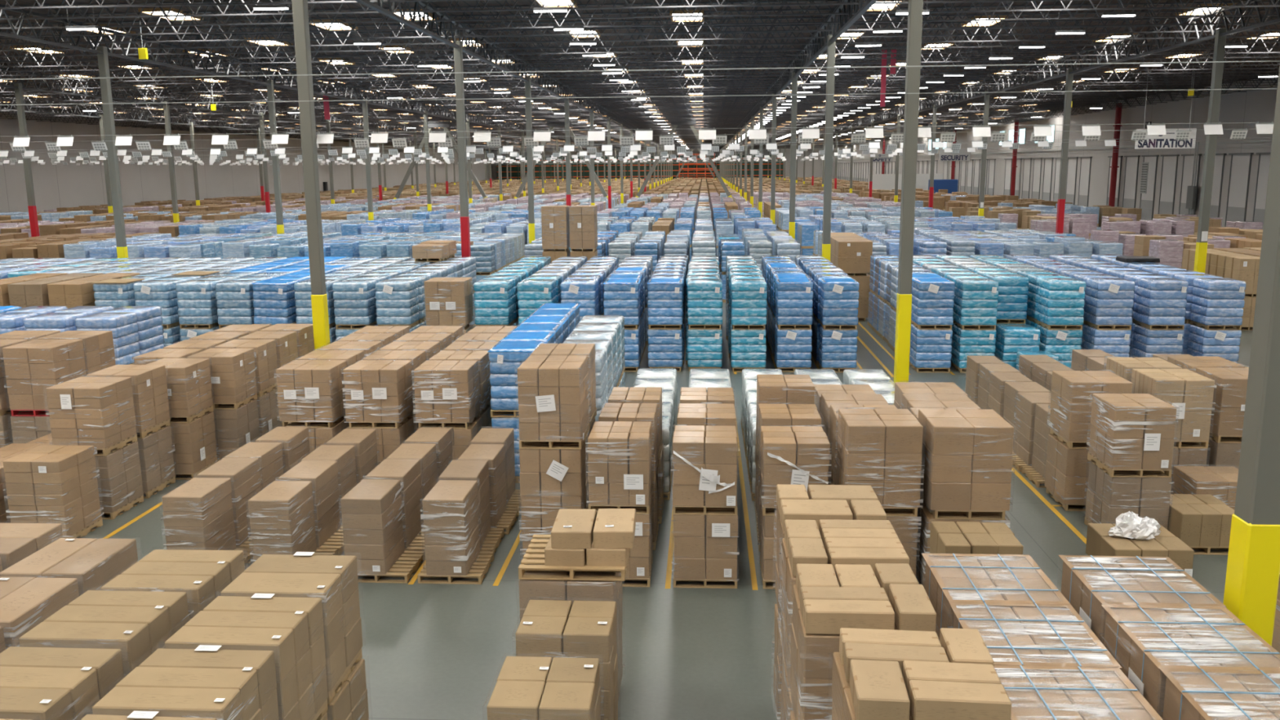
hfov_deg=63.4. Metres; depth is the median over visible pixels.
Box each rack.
[495,155,506,179]
[507,157,518,179]
[517,157,527,179]
[533,158,540,179]
[539,156,551,179]
[550,155,561,178]
[561,155,573,178]
[572,156,583,178]
[583,162,589,178]
[594,155,605,178]
[605,155,617,178]
[616,155,627,178]
[627,155,638,178]
[640,155,648,178]
[650,155,660,178]
[662,155,671,180]
[672,155,683,178]
[683,155,693,177]
[693,155,705,182]
[706,155,715,181]
[715,155,724,177]
[729,154,738,178]
[738,153,750,177]
[749,155,759,177]
[762,155,771,177]
[776,153,783,177]
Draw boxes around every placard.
[0,151,8,156]
[8,141,26,151]
[9,157,17,162]
[12,134,30,146]
[21,152,31,158]
[23,149,35,156]
[31,155,39,160]
[44,140,61,151]
[47,151,57,158]
[56,134,74,146]
[56,150,67,155]
[57,155,64,160]
[70,156,77,161]
[75,155,83,159]
[79,151,89,158]
[88,156,96,161]
[89,148,100,155]
[91,140,107,151]
[98,155,106,159]
[102,151,107,157]
[115,133,133,145]
[116,148,126,155]
[123,154,131,159]
[130,156,137,160]
[132,151,142,157]
[135,139,151,150]
[142,154,150,159]
[151,147,162,155]
[151,155,159,160]
[161,150,172,157]
[163,133,181,145]
[173,139,188,150]
[173,155,182,160]
[182,147,192,155]
[186,150,195,156]
[190,155,197,159]
[209,147,221,155]
[209,154,217,159]
[211,133,229,144]
[217,149,226,156]
[222,138,237,149]
[235,153,243,159]
[244,149,254,156]
[246,146,257,154]
[256,153,264,158]
[262,138,278,149]
[270,150,279,155]
[271,132,288,144]
[274,147,285,154]
[278,154,285,158]
[316,131,333,143]
[317,155,324,159]
[328,148,337,155]
[342,146,352,153]
[342,153,348,159]
[347,152,355,157]
[353,137,368,148]
[355,148,366,155]
[360,155,366,159]
[368,146,379,153]
[370,130,387,142]
[373,153,380,157]
[382,154,389,158]
[388,147,398,155]
[391,138,407,147]
[392,152,399,157]
[404,146,414,152]
[404,154,412,158]
[413,148,422,155]
[413,156,420,160]
[418,152,426,156]
[428,130,446,142]
[437,146,448,152]
[438,137,452,147]
[440,152,448,156]
[444,147,453,154]
[447,154,453,158]
[466,144,475,152]
[468,152,475,157]
[473,131,491,142]
[474,146,484,154]
[486,137,501,146]
[487,152,494,157]
[497,155,502,159]
[498,146,508,154]
[502,144,513,151]
[510,151,517,155]
[524,135,538,146]
[532,147,542,153]
[533,128,551,141]
[533,145,543,151]
[552,152,559,156]
[559,152,567,155]
[560,147,569,153]
[564,144,573,151]
[573,134,588,146]
[579,151,586,155]
[586,146,596,153]
[587,128,604,141]
[590,154,595,158]
[595,152,602,156]
[601,143,612,151]
[604,151,612,155]
[618,151,626,156]
[619,134,634,145]
[621,146,630,152]
[630,142,640,151]
[630,151,637,155]
[635,129,653,140]
[641,151,648,155]
[646,145,656,152]
[659,133,674,145]
[660,151,667,155]
[664,144,675,150]
[670,154,675,158]
[676,145,686,152]
[685,150,692,155]
[698,127,715,139]
[700,150,707,154]
[701,143,711,150]
[706,151,713,155]
[709,145,719,151]
[712,133,726,144]
[722,149,729,154]
[726,151,733,155]
[728,142,739,149]
[734,146,743,151]
[748,126,766,139]
[750,149,757,154]
[754,134,768,144]
[766,142,777,149]
[767,149,777,151]
[795,148,803,153]
[798,133,813,143]
[798,144,807,151]
[800,142,811,149]
[801,126,819,138]
[818,149,824,154]
[837,149,844,154]
[842,147,850,153]
[850,132,866,143]
[850,151,857,155]
[858,143,868,151]
[862,148,869,154]
[865,125,883,137]
[868,142,879,148]
[869,148,877,152]
[885,149,893,154]
[887,142,897,150]
[890,131,903,142]
[894,147,902,152]
[917,124,931,137]
[917,143,925,150]
[930,148,938,153]
[932,141,943,147]
[939,132,955,142]
[944,147,951,151]
[951,143,960,150]
[951,149,959,153]
[967,147,975,151]
[972,124,991,137]
[972,139,982,147]
[977,142,987,149]
[990,130,1006,142]
[1001,139,1013,146]
[1008,142,1019,149]
[1030,130,1045,141]
[1033,124,1052,136]
[1037,140,1048,146]
[1042,142,1053,148]
[1075,138,1086,146]
[1081,123,1101,135]
[1084,131,1101,141]
[1104,138,1115,146]
[1130,128,1147,140]
[1146,122,1166,135]
[1173,128,1191,140]
[1203,121,1222,134]
[1230,128,1248,139]
[1255,121,1273,133]
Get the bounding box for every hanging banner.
[323,95,329,119]
[880,49,887,106]
[890,49,896,74]
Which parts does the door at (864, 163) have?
wall panel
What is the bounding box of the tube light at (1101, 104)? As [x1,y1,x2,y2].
[1089,103,1102,108]
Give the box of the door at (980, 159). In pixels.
[980,159,987,195]
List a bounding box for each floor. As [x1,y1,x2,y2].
[76,302,1253,719]
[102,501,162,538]
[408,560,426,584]
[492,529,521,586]
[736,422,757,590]
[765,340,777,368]
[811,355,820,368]
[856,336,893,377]
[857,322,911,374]
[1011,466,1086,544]
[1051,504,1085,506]
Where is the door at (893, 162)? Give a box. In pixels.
[892,161,895,173]
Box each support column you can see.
[13,83,39,236]
[96,46,128,257]
[98,114,113,213]
[163,101,179,222]
[189,122,199,205]
[256,128,264,200]
[259,112,271,212]
[266,80,284,233]
[291,0,329,350]
[326,120,334,203]
[348,135,354,192]
[362,98,373,220]
[375,126,382,200]
[382,142,386,191]
[409,141,413,188]
[413,132,419,195]
[423,111,431,210]
[432,142,436,186]
[444,136,448,194]
[452,146,455,184]
[453,40,471,256]
[466,119,472,203]
[484,146,487,182]
[488,146,492,187]
[497,124,502,200]
[505,142,508,186]
[509,151,511,180]
[520,143,522,184]
[521,129,525,196]
[524,75,535,243]
[533,166,535,183]
[540,141,544,192]
[543,147,546,182]
[553,147,555,182]
[555,137,559,191]
[561,155,564,181]
[564,96,571,206]
[569,139,571,189]
[576,152,577,178]
[579,146,582,186]
[588,142,591,186]
[589,108,595,205]
[596,144,598,177]
[603,151,605,182]
[607,117,611,208]
[614,148,616,180]
[620,124,623,203]
[630,130,632,198]
[637,140,639,191]
[644,140,646,191]
[648,140,651,189]
[653,142,655,188]
[657,142,658,186]
[660,145,662,184]
[666,150,666,182]
[667,150,669,181]
[722,146,724,180]
[723,146,724,182]
[724,143,726,183]
[726,142,728,184]
[728,140,729,186]
[730,137,732,188]
[733,134,734,190]
[735,131,737,191]
[739,127,742,195]
[744,122,747,200]
[750,115,754,207]
[758,106,763,217]
[767,151,768,177]
[770,93,776,223]
[778,145,781,179]
[783,145,786,180]
[788,72,797,239]
[795,141,798,182]
[803,151,805,183]
[811,138,814,185]
[822,34,835,261]
[822,133,825,186]
[834,130,838,189]
[849,127,853,192]
[868,120,874,196]
[893,0,923,382]
[893,114,900,201]
[928,104,937,208]
[977,90,989,216]
[1055,68,1073,232]
[1193,27,1226,273]
[1222,65,1279,646]
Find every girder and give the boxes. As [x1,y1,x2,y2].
[0,4,102,53]
[0,67,17,88]
[0,97,101,117]
[17,71,166,105]
[100,27,270,84]
[100,106,191,124]
[164,91,262,115]
[191,115,257,130]
[257,121,300,133]
[261,104,328,123]
[269,66,364,102]
[315,127,350,137]
[328,114,377,128]
[350,131,371,139]
[354,0,459,48]
[364,88,426,114]
[378,120,415,133]
[414,125,444,134]
[425,102,468,121]
[457,22,528,81]
[467,112,499,127]
[498,121,523,132]
[506,139,520,145]
[527,64,567,100]
[541,128,557,138]
[556,133,564,140]
[566,87,592,111]
[591,100,608,119]
[608,111,622,126]
[621,118,631,131]
[740,116,746,129]
[745,110,752,124]
[751,98,761,118]
[760,84,774,110]
[773,60,795,97]
[793,16,833,77]
[829,0,877,42]
[836,120,853,132]
[852,118,872,128]
[871,108,898,123]
[897,96,935,116]
[933,80,987,107]
[986,56,1070,94]
[1069,8,1225,74]
[1220,0,1279,35]
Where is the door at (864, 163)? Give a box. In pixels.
[863,161,866,181]
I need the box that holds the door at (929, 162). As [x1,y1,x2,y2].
[927,160,930,173]
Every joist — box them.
[0,0,387,8]
[0,0,408,19]
[0,4,27,29]
[0,13,65,37]
[0,22,98,44]
[0,28,127,51]
[0,35,156,57]
[0,41,181,62]
[0,48,204,67]
[0,51,223,71]
[0,56,244,75]
[0,68,31,83]
[0,71,54,86]
[0,75,75,89]
[0,78,97,92]
[0,81,116,94]
[0,83,134,97]
[0,85,150,99]
[0,88,167,102]
[0,90,182,103]
[0,94,13,106]
[0,97,31,107]
[0,100,66,111]
[0,102,82,112]
[0,104,96,114]
[0,106,124,116]
[0,107,137,118]
[2,105,102,115]
[3,60,261,78]
[5,98,48,109]
[7,109,150,119]
[13,92,196,105]
[25,0,426,28]
[25,111,159,119]
[30,64,278,83]
[31,94,210,106]
[35,111,173,120]
[48,97,223,108]
[50,112,183,121]
[53,68,293,85]
[62,6,442,35]
[62,113,194,123]
[66,97,235,110]
[75,71,297,88]
[75,114,204,124]
[82,99,247,111]
[86,115,213,124]
[97,15,457,43]
[97,75,320,91]
[97,101,257,112]
[113,102,267,114]
[115,78,333,93]
[115,116,222,124]
[115,118,232,125]
[123,118,240,126]
[124,104,278,115]
[127,22,468,48]
[133,80,343,95]
[133,119,248,127]
[137,106,283,116]
[141,120,255,128]
[150,107,297,117]
[150,120,264,128]
[151,83,355,97]
[155,30,480,54]
[160,121,269,129]
[162,109,297,118]
[166,85,364,99]
[170,122,279,129]
[173,109,298,119]
[177,123,285,130]
[179,36,490,59]
[182,87,374,101]
[184,111,322,120]
[186,124,279,131]
[194,111,330,121]
[194,124,296,131]
[196,89,384,103]
[202,124,299,132]
[203,43,499,64]
[204,113,337,122]
[209,92,393,105]
[209,125,298,133]
[213,114,345,123]
[219,126,318,133]
[222,94,400,106]
[222,115,351,124]
[223,47,508,68]
[225,126,324,133]
[231,115,358,124]
[235,95,408,107]
[240,117,363,125]
[241,129,335,134]
[242,52,516,72]
[246,97,416,109]
[248,117,369,126]
[257,99,422,111]
[257,118,377,126]
[260,56,524,75]
[266,119,382,127]
[275,100,429,111]
[276,60,530,79]
[276,120,386,128]
[278,102,435,113]
[280,120,392,128]
[286,121,398,129]
[288,103,442,114]
[292,64,537,82]
[297,105,448,115]
[297,124,402,129]
[311,68,542,84]
[314,106,453,116]
[315,107,454,117]
[315,124,408,130]
[315,124,411,131]
[319,124,422,132]
[320,71,548,88]
[320,124,416,131]
[323,109,456,119]
[324,125,419,132]
[329,110,469,119]
[331,126,418,133]
[333,75,552,90]
[335,127,424,133]
[337,111,474,120]
[344,77,557,93]
[345,112,474,121]
[345,128,424,134]
[350,128,443,134]
[351,113,481,122]
[355,80,562,95]
[358,115,485,123]
[364,82,566,97]
[368,115,490,124]
[370,115,494,124]
[374,84,570,98]
[377,116,497,125]
[382,117,502,126]
[383,87,574,101]
[384,129,424,135]
[387,119,502,126]
[389,0,479,2]
[392,89,577,102]
[393,120,509,127]
[399,120,512,128]
[400,92,581,104]
[403,121,502,128]
[408,0,857,12]
[408,93,584,106]
[408,122,515,129]
[413,122,521,129]
[416,95,586,107]
[417,123,523,130]
[422,97,578,108]
[422,124,515,131]
[426,0,848,22]
[429,98,592,110]
[432,125,524,132]
[434,124,521,131]
[436,100,595,111]
[440,126,514,132]
[441,0,839,30]
[441,126,537,133]
[442,102,598,112]
[448,103,600,114]
[451,128,526,134]
[452,128,546,134]
[453,105,589,115]
[455,8,832,37]
[464,106,607,117]
[465,106,586,115]
[468,17,826,44]
[469,108,607,118]
[471,129,515,135]
[471,131,552,136]
[473,109,611,119]
[478,111,613,119]
[480,24,819,49]
[482,111,614,120]
[489,114,613,121]
[490,31,814,54]
[491,115,613,122]
[494,115,611,123]
[499,115,613,124]
[500,38,808,59]
[502,116,612,124]
[506,117,622,125]
[508,42,804,64]
[509,118,613,126]
[512,119,626,127]
[516,47,800,68]
[519,120,619,127]
[521,120,629,128]
[521,121,617,128]
[524,52,796,71]
[530,57,792,75]
[532,123,625,129]
[532,123,633,130]
[533,121,631,128]
[533,124,623,130]
[537,60,790,79]
[537,124,628,131]
[539,125,630,132]
[542,64,786,82]
[543,126,630,133]
[546,127,633,133]
[547,68,783,84]
[552,128,633,134]
[552,129,634,135]
[553,71,781,87]
[555,128,628,133]
[556,129,635,136]
[558,74,778,89]
[562,77,776,92]
[566,80,774,94]
[570,82,772,96]
[574,84,769,98]
[577,87,768,100]
[582,89,766,102]
[584,91,761,103]
[587,93,760,105]
[591,94,759,106]
[593,96,760,108]
[596,97,759,109]
[598,99,758,111]
[601,102,756,111]
[603,103,755,113]
[607,105,753,115]
[608,104,754,114]
[608,106,752,116]
[611,107,751,117]
[613,109,746,118]
[617,110,749,119]
[617,112,747,120]
[619,111,748,119]
[619,113,746,121]
[623,114,746,122]
[623,115,745,123]
[624,115,744,124]
[626,116,744,124]
[626,118,734,125]
[627,119,739,126]
[629,119,738,127]
[631,120,741,127]
[631,120,741,128]
[632,121,728,128]
[633,122,738,128]
[635,125,734,130]
[636,123,738,129]
[637,124,737,130]
[640,125,733,132]
[651,124,737,131]
[652,127,735,133]
[652,128,734,134]
[652,129,733,135]
[652,130,733,136]
[653,126,736,133]
[653,127,719,133]
[653,130,732,136]
[657,124,737,131]
[675,140,697,144]
[742,121,842,128]
[747,118,853,126]
[747,118,856,125]
[747,119,848,127]
[747,120,846,128]
[747,123,840,129]
[748,120,848,127]
[749,114,866,123]
[750,113,869,122]
[754,111,875,120]
[754,111,879,119]
[754,112,872,121]
[754,116,861,124]
[755,115,864,123]
[755,117,858,124]
[756,106,893,115]
[757,105,897,115]
[763,99,904,110]
[763,102,904,111]
[763,102,904,112]
[763,107,889,116]
[764,103,897,113]
[764,108,886,117]
[764,110,882,118]
[765,96,925,107]
[766,124,821,130]
[767,94,931,106]
[768,93,936,104]
[770,97,920,108]
[773,76,986,92]
[776,84,962,97]
[776,87,955,99]
[776,88,948,101]
[776,90,942,102]
[776,122,839,128]
[777,79,978,93]
[777,82,970,96]
[778,71,1004,87]
[783,65,1026,81]
[784,67,1014,84]
[784,74,995,89]
[786,61,1037,78]
[790,57,1050,75]
[798,48,1078,67]
[800,43,1093,64]
[801,53,1063,71]
[804,37,1110,60]
[809,33,1128,55]
[813,26,1150,49]
[814,136,890,139]
[818,136,889,141]
[819,17,1173,44]
[824,126,947,133]
[826,10,1198,37]
[832,1,1226,31]
[834,127,947,132]
[835,124,969,130]
[837,123,972,130]
[840,0,1255,22]
[842,120,989,128]
[842,122,974,129]
[848,0,1279,14]
[848,119,1001,127]
[849,118,1006,126]
[849,127,948,133]
[850,124,964,131]
[851,117,1009,125]
[853,116,1012,124]
[856,115,1007,124]
[856,120,992,127]
[857,0,1086,4]
[860,115,1019,124]
[862,115,1030,123]
[862,121,979,128]
[866,112,1044,121]
[866,113,1038,122]
[874,111,1049,120]
[875,110,1056,119]
[877,109,1060,119]
[879,109,1057,118]
[882,107,1077,117]
[886,106,1084,116]
[893,103,1100,114]
[898,102,1109,113]
[902,105,1089,115]
[919,99,1126,111]
[920,94,1156,106]
[920,97,1146,108]
[921,98,1136,109]
[922,101,1115,111]
[925,93,1168,105]
[931,91,1179,104]
[936,89,1191,102]
[943,87,1204,101]
[949,85,1209,99]
[955,83,1232,97]
[962,80,1246,95]
[969,78,1262,93]
[977,75,1278,91]
[986,72,1279,88]
[995,70,1278,86]
[1005,66,1279,84]
[1014,64,1279,81]
[1025,62,1278,78]
[1037,57,1279,75]
[1049,53,1279,71]
[1062,49,1279,68]
[1078,44,1279,62]
[1093,40,1279,60]
[1111,35,1279,55]
[1129,31,1279,50]
[1149,23,1279,44]
[1171,16,1279,39]
[1197,8,1279,31]
[1224,0,1279,24]
[1254,0,1279,16]
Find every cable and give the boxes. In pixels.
[0,60,1279,79]
[0,88,1277,105]
[0,151,1153,162]
[7,144,1205,156]
[17,148,1251,160]
[20,147,1253,159]
[22,122,1265,136]
[34,140,1205,152]
[39,128,1240,142]
[41,137,1272,150]
[46,145,1264,157]
[50,151,1124,162]
[71,153,1061,163]
[118,154,1017,163]
[196,155,1013,163]
[292,156,930,163]
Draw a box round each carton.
[544,536,586,566]
[551,508,596,548]
[586,539,631,566]
[592,508,635,547]
[776,484,808,514]
[780,498,853,530]
[784,520,821,555]
[788,537,827,576]
[795,563,839,599]
[800,586,888,618]
[803,599,894,634]
[807,484,878,506]
[818,519,893,538]
[822,528,898,547]
[824,537,903,556]
[827,547,909,573]
[834,564,880,587]
[839,627,941,664]
[844,642,949,681]
[849,499,886,519]
[849,659,910,719]
[874,563,919,596]
[888,583,936,631]
[902,660,1000,695]
[908,680,1011,719]
[939,627,994,665]
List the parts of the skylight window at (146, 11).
pane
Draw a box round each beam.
[679,153,715,158]
[679,163,715,168]
[679,168,712,173]
[679,173,714,177]
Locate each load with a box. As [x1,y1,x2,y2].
[0,177,1262,256]
[0,191,1262,365]
[0,241,35,248]
[0,244,20,259]
[0,257,35,261]
[0,260,13,263]
[0,262,28,266]
[0,266,39,270]
[0,269,19,279]
[0,276,46,281]
[0,280,23,306]
[0,305,22,312]
[0,312,38,333]
[0,330,60,341]
[0,339,27,416]
[0,410,25,448]
[0,443,52,457]
[0,457,10,523]
[0,523,62,570]
[0,536,137,595]
[0,557,2,572]
[0,576,79,648]
[0,626,5,653]
[0,646,124,719]
[0,718,31,719]
[2,339,86,416]
[2,444,103,537]
[4,260,46,263]
[5,306,67,315]
[7,269,54,277]
[7,280,62,308]
[9,410,51,443]
[11,247,38,258]
[17,262,60,266]
[17,590,193,677]
[18,273,67,277]
[23,312,87,332]
[26,244,38,247]
[26,257,65,261]
[26,432,52,444]
[30,266,74,270]
[31,276,83,281]
[36,243,71,257]
[36,330,115,374]
[37,260,78,264]
[43,269,88,274]
[45,376,137,456]
[47,280,97,308]
[51,240,84,243]
[51,262,93,266]
[53,306,114,315]
[54,273,103,277]
[57,257,96,261]
[65,266,108,270]
[70,276,120,280]
[72,260,111,263]
[75,312,140,364]
[79,269,124,274]
[80,711,220,719]
[84,262,126,266]
[86,364,170,438]
[89,257,128,261]
[90,278,144,308]
[91,272,139,278]
[92,644,279,719]
[94,441,143,519]
[99,266,142,270]
[100,549,245,620]
[102,306,164,355]
[104,260,143,263]
[115,268,159,274]
[118,262,159,266]
[120,257,159,261]
[122,275,162,281]
[131,348,203,364]
[133,266,176,270]
[133,280,182,328]
[135,272,179,277]
[136,425,175,498]
[137,260,175,263]
[146,358,213,422]
[151,262,192,267]
[152,257,190,261]
[152,268,195,272]
[154,275,200,281]
[161,477,253,567]
[162,324,186,346]
[163,339,226,351]
[164,593,328,719]
[168,259,207,264]
[169,411,219,479]
[170,265,212,271]
[171,271,219,277]
[175,280,222,328]
[179,324,225,341]
[186,257,221,261]
[186,262,226,266]
[187,348,257,409]
[188,331,248,342]
[195,275,240,281]
[196,268,232,273]
[196,456,260,551]
[202,259,240,264]
[207,265,246,270]
[212,271,255,277]
[213,323,271,333]
[213,339,277,396]
[213,399,259,462]
[215,280,261,328]
[218,257,254,261]
[220,551,362,704]
[223,262,261,266]
[223,442,283,490]
[228,268,270,273]
[233,275,277,280]
[237,259,275,263]
[238,331,297,368]
[243,265,283,270]
[246,480,337,562]
[248,271,290,276]
[252,257,287,261]
[252,279,299,326]
[255,426,310,474]
[257,262,295,266]
[257,387,281,437]
[259,324,314,358]
[264,268,303,273]
[270,275,310,281]
[272,259,306,263]
[274,360,346,427]
[278,460,344,555]
[280,265,309,269]
[281,417,349,453]
[283,271,325,275]
[284,257,309,261]
[292,262,330,265]
[293,279,338,328]
[297,268,337,274]
[297,350,364,367]
[300,444,358,529]
[305,258,339,262]
[308,275,350,280]
[316,712,327,719]
[319,341,382,357]
[324,256,351,260]
[324,262,360,266]
[324,264,350,271]
[324,271,362,277]
[326,429,377,484]
[326,658,368,719]
[328,324,340,343]
[332,279,377,328]
[335,259,369,263]
[335,268,373,273]
[335,324,377,341]
[335,332,395,346]
[340,477,425,583]
[341,359,414,428]
[346,257,379,261]
[346,265,384,270]
[346,416,413,465]
[347,275,388,282]
[352,325,409,339]
[358,262,393,266]
[358,271,399,278]
[361,350,426,414]
[363,458,425,554]
[368,259,402,263]
[371,268,409,274]
[375,279,419,328]
[377,256,411,261]
[379,340,441,359]
[382,265,419,271]
[386,442,438,524]
[388,275,429,323]
[391,262,426,266]
[393,333,452,350]
[399,271,437,279]
[402,259,436,265]
[404,427,452,481]
[409,324,420,332]
[409,325,462,342]
[410,268,448,277]
[411,360,481,428]
[411,412,423,432]
[412,244,448,262]
[417,265,454,276]
[417,417,481,460]
[417,480,493,584]
[420,240,456,258]
[424,276,474,328]
[427,262,462,277]
[428,350,491,414]
[436,258,470,277]
[438,459,503,555]
[443,341,498,402]
[447,256,476,293]
[454,243,462,256]
[454,333,508,342]
[456,240,473,244]
[457,444,519,534]
[462,324,473,334]
[466,325,516,333]
[470,244,495,275]
[470,426,520,510]
[473,279,514,326]
[477,404,491,427]
[482,275,519,323]
[486,656,604,719]
[487,340,546,417]
[490,271,526,281]
[491,411,519,483]
[497,267,533,277]
[500,331,555,343]
[502,264,536,273]
[510,262,542,271]
[510,323,562,343]
[515,600,617,719]
[516,258,547,267]
[516,279,556,324]
[516,355,591,448]
[518,432,589,555]
[518,548,625,700]
[520,315,568,343]
[521,256,551,264]
[524,243,543,256]
[524,275,561,303]
[528,309,574,335]
[530,343,596,429]
[532,271,567,282]
[536,302,580,327]
[537,267,571,276]
[540,205,569,251]
[542,249,570,263]
[542,264,575,274]
[549,261,580,271]
[551,258,582,266]
[558,256,586,266]
[560,279,598,321]
[562,339,612,402]
[565,275,601,315]
[565,330,617,389]
[568,205,597,251]
[570,249,597,261]
[571,271,605,315]
[573,322,621,386]
[576,267,608,280]
[578,315,625,378]
[580,264,612,275]
[582,261,613,272]
[585,421,654,514]
[586,258,616,270]
[588,416,595,501]
[590,256,618,267]
[591,495,653,586]
[595,349,606,421]
[596,242,604,256]
[597,241,605,256]
[598,402,658,483]
[603,278,640,329]
[605,274,641,318]
[606,386,663,458]
[608,241,632,264]
[609,271,644,316]
[613,240,634,255]
[613,267,646,312]
[617,264,648,307]
[618,261,649,279]
[620,372,625,386]
[622,258,652,279]
[623,255,653,274]
[623,324,640,371]
[632,378,676,428]
[635,241,658,271]
[635,368,677,424]
[647,278,683,328]
[647,324,683,371]
[650,275,684,318]
[651,466,659,550]
[652,271,684,312]
[653,267,685,305]
[655,264,686,298]
[656,261,685,265]
[657,258,686,294]
[657,444,665,524]
[660,255,688,275]
[662,389,674,437]
[662,401,673,476]
[662,415,671,499]
[663,241,687,255]
[666,240,688,256]
[672,424,738,515]
[673,509,739,588]
[676,402,736,451]
[680,387,734,405]
[685,275,719,323]
[687,271,719,277]
[687,278,722,328]
[687,324,722,371]
[688,261,717,266]
[688,264,719,268]
[688,267,719,271]
[688,368,730,381]
[688,378,731,390]
[690,255,719,260]
[690,257,719,267]
[692,239,714,253]
[692,240,715,255]
[720,240,742,268]
[720,242,744,274]
[725,255,753,284]
[725,261,755,303]
[726,257,755,262]
[728,264,759,302]
[728,271,761,313]
[729,267,761,273]
[729,274,764,316]
[729,324,766,372]
[730,278,767,329]
[741,368,783,434]
[742,378,756,445]
[744,390,756,462]
[746,240,768,255]
[746,402,756,479]
[748,240,772,270]
[749,416,756,500]
[754,444,757,522]
[755,374,814,452]
[756,467,761,551]
[757,404,821,475]
[758,425,831,515]
[760,506,777,589]
[761,255,790,275]
[763,257,793,276]
[764,261,795,303]
[766,263,798,307]
[768,266,802,311]
[771,271,806,316]
[771,604,782,719]
[773,240,796,255]
[773,274,810,318]
[773,506,784,626]
[774,278,813,329]
[774,324,812,372]
[775,241,799,262]
[777,537,795,688]
[780,652,793,719]
[786,711,795,719]
[791,584,897,719]
[794,368,839,379]
[795,255,824,266]
[798,257,829,268]
[800,261,831,271]
[803,263,835,276]
[808,266,843,280]
[810,378,842,386]
[811,271,847,316]
[813,384,875,415]
[814,274,852,323]
[817,324,857,372]
[819,278,859,329]
[820,393,888,474]
[822,232,855,240]
[827,477,833,484]
[828,404,897,484]
[830,235,862,262]
[831,234,858,235]
[831,237,867,265]
[831,652,912,719]
[834,240,872,275]
[835,407,924,516]
[843,368,890,384]
[849,273,870,320]
[849,379,894,391]
[866,244,886,275]
[869,254,898,294]
[873,390,894,403]
[874,257,898,298]
[880,260,914,303]
[884,511,921,576]
[885,263,922,306]
[890,266,927,311]
[893,382,967,408]
[901,394,980,410]
[909,324,952,372]
[909,408,977,420]
[911,273,945,323]
[911,277,955,329]
[912,254,935,257]
[912,257,942,263]
[912,270,936,274]
[915,260,950,266]
[915,497,1010,588]
[918,240,946,257]
[918,408,1013,519]
[921,553,1070,639]
[922,263,958,271]
[929,520,1023,559]
[931,266,968,274]
[935,254,968,260]
[937,270,977,278]
[943,257,977,262]
[946,239,975,257]
[946,274,987,323]
[948,601,1122,672]
[950,260,986,266]
[951,324,996,373]
[953,278,998,329]
[959,263,996,269]
[964,355,1004,404]
[967,266,1006,272]
[969,254,1003,259]
[976,270,1017,276]
[977,257,1012,263]
[977,363,1020,408]
[985,274,1028,324]
[986,260,1023,266]
[987,372,1032,417]
[993,665,1163,719]
[994,324,1040,368]
[995,263,1034,268]
[1003,382,1050,452]
[1004,266,1044,273]
[1005,254,1040,260]
[1011,392,1050,471]
[1015,351,1058,370]
[1016,257,1053,263]
[1016,270,1058,277]
[1018,355,1060,380]
[1021,404,1050,487]
[1026,260,1064,266]
[1026,274,1071,323]
[1031,363,1074,387]
[1035,263,1075,270]
[1036,278,1085,329]
[1036,324,1082,368]
[1044,434,1089,511]
[1045,371,1052,393]
[1046,370,1132,448]
[1048,254,1084,261]
[1048,266,1089,274]
[1058,257,1097,264]
[1058,555,1226,644]
[1059,270,1102,278]
[1070,260,1109,266]
[1070,349,1115,371]
[1072,273,1119,323]
[1081,262,1122,271]
[1081,324,1131,357]
[1082,460,1173,529]
[1084,277,1134,329]
[1084,357,1106,370]
[1085,523,1194,577]
[1086,393,1179,477]
[1090,253,1125,260]
[1095,266,1138,274]
[1101,604,1279,718]
[1102,257,1115,263]
[1104,356,1182,382]
[1109,270,1154,278]
[1114,260,1154,266]
[1123,273,1170,322]
[1127,262,1169,270]
[1131,368,1216,448]
[1132,324,1184,357]
[1134,277,1188,329]
[1141,266,1186,273]
[1152,354,1193,360]
[1157,270,1204,278]
[1159,668,1279,719]
[1163,441,1207,492]
[1167,355,1245,373]
[1167,493,1234,555]
[1170,466,1238,509]
[1173,273,1222,324]
[1181,242,1213,262]
[1182,236,1213,242]
[1182,248,1222,270]
[1186,324,1241,363]
[1190,277,1245,329]
[1195,367,1248,443]
[1195,435,1241,469]
[1204,251,1238,274]
[1208,253,1253,277]
[1213,248,1253,251]
[1224,238,1258,248]
[1224,256,1260,297]
[1227,250,1260,253]
[1234,297,1256,329]
[1238,240,1262,248]
[1242,253,1260,256]
[1243,247,1261,250]
[1271,574,1279,653]
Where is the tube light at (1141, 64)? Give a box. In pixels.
[1139,51,1163,66]
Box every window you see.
[9,45,66,53]
[51,72,95,77]
[62,88,95,90]
[73,24,135,34]
[117,63,158,70]
[133,84,168,88]
[137,8,203,20]
[182,48,229,56]
[192,77,229,82]
[195,93,222,96]
[244,37,293,45]
[252,87,281,90]
[258,66,296,71]
[309,19,358,30]
[316,57,355,64]
[318,79,346,84]
[369,72,401,76]
[376,44,414,53]
[387,8,438,20]
[409,84,436,88]
[431,62,454,68]
[448,37,484,46]
[464,76,488,81]
[466,99,487,102]
[486,57,517,63]
[488,86,511,89]
[536,0,577,8]
[565,27,601,37]
[593,51,617,57]
[606,67,629,72]
[669,9,703,22]
[675,38,703,47]
[680,57,703,64]
[684,73,703,77]
[798,68,820,73]
[817,51,839,58]
[837,31,866,39]
[848,84,867,88]
[858,0,903,11]
[864,74,890,78]
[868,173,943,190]
[888,60,906,66]
[921,42,955,49]
[928,138,931,151]
[960,15,1008,26]
[991,69,1019,74]
[998,129,1005,146]
[1008,128,1013,140]
[1018,128,1026,144]
[1035,53,1070,59]
[1045,124,1055,142]
[1093,33,1137,41]
[1102,66,1138,72]
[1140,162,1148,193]
[1163,51,1207,57]
[1175,3,1235,15]
[1244,31,1279,39]
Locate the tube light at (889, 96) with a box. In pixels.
[885,88,901,97]

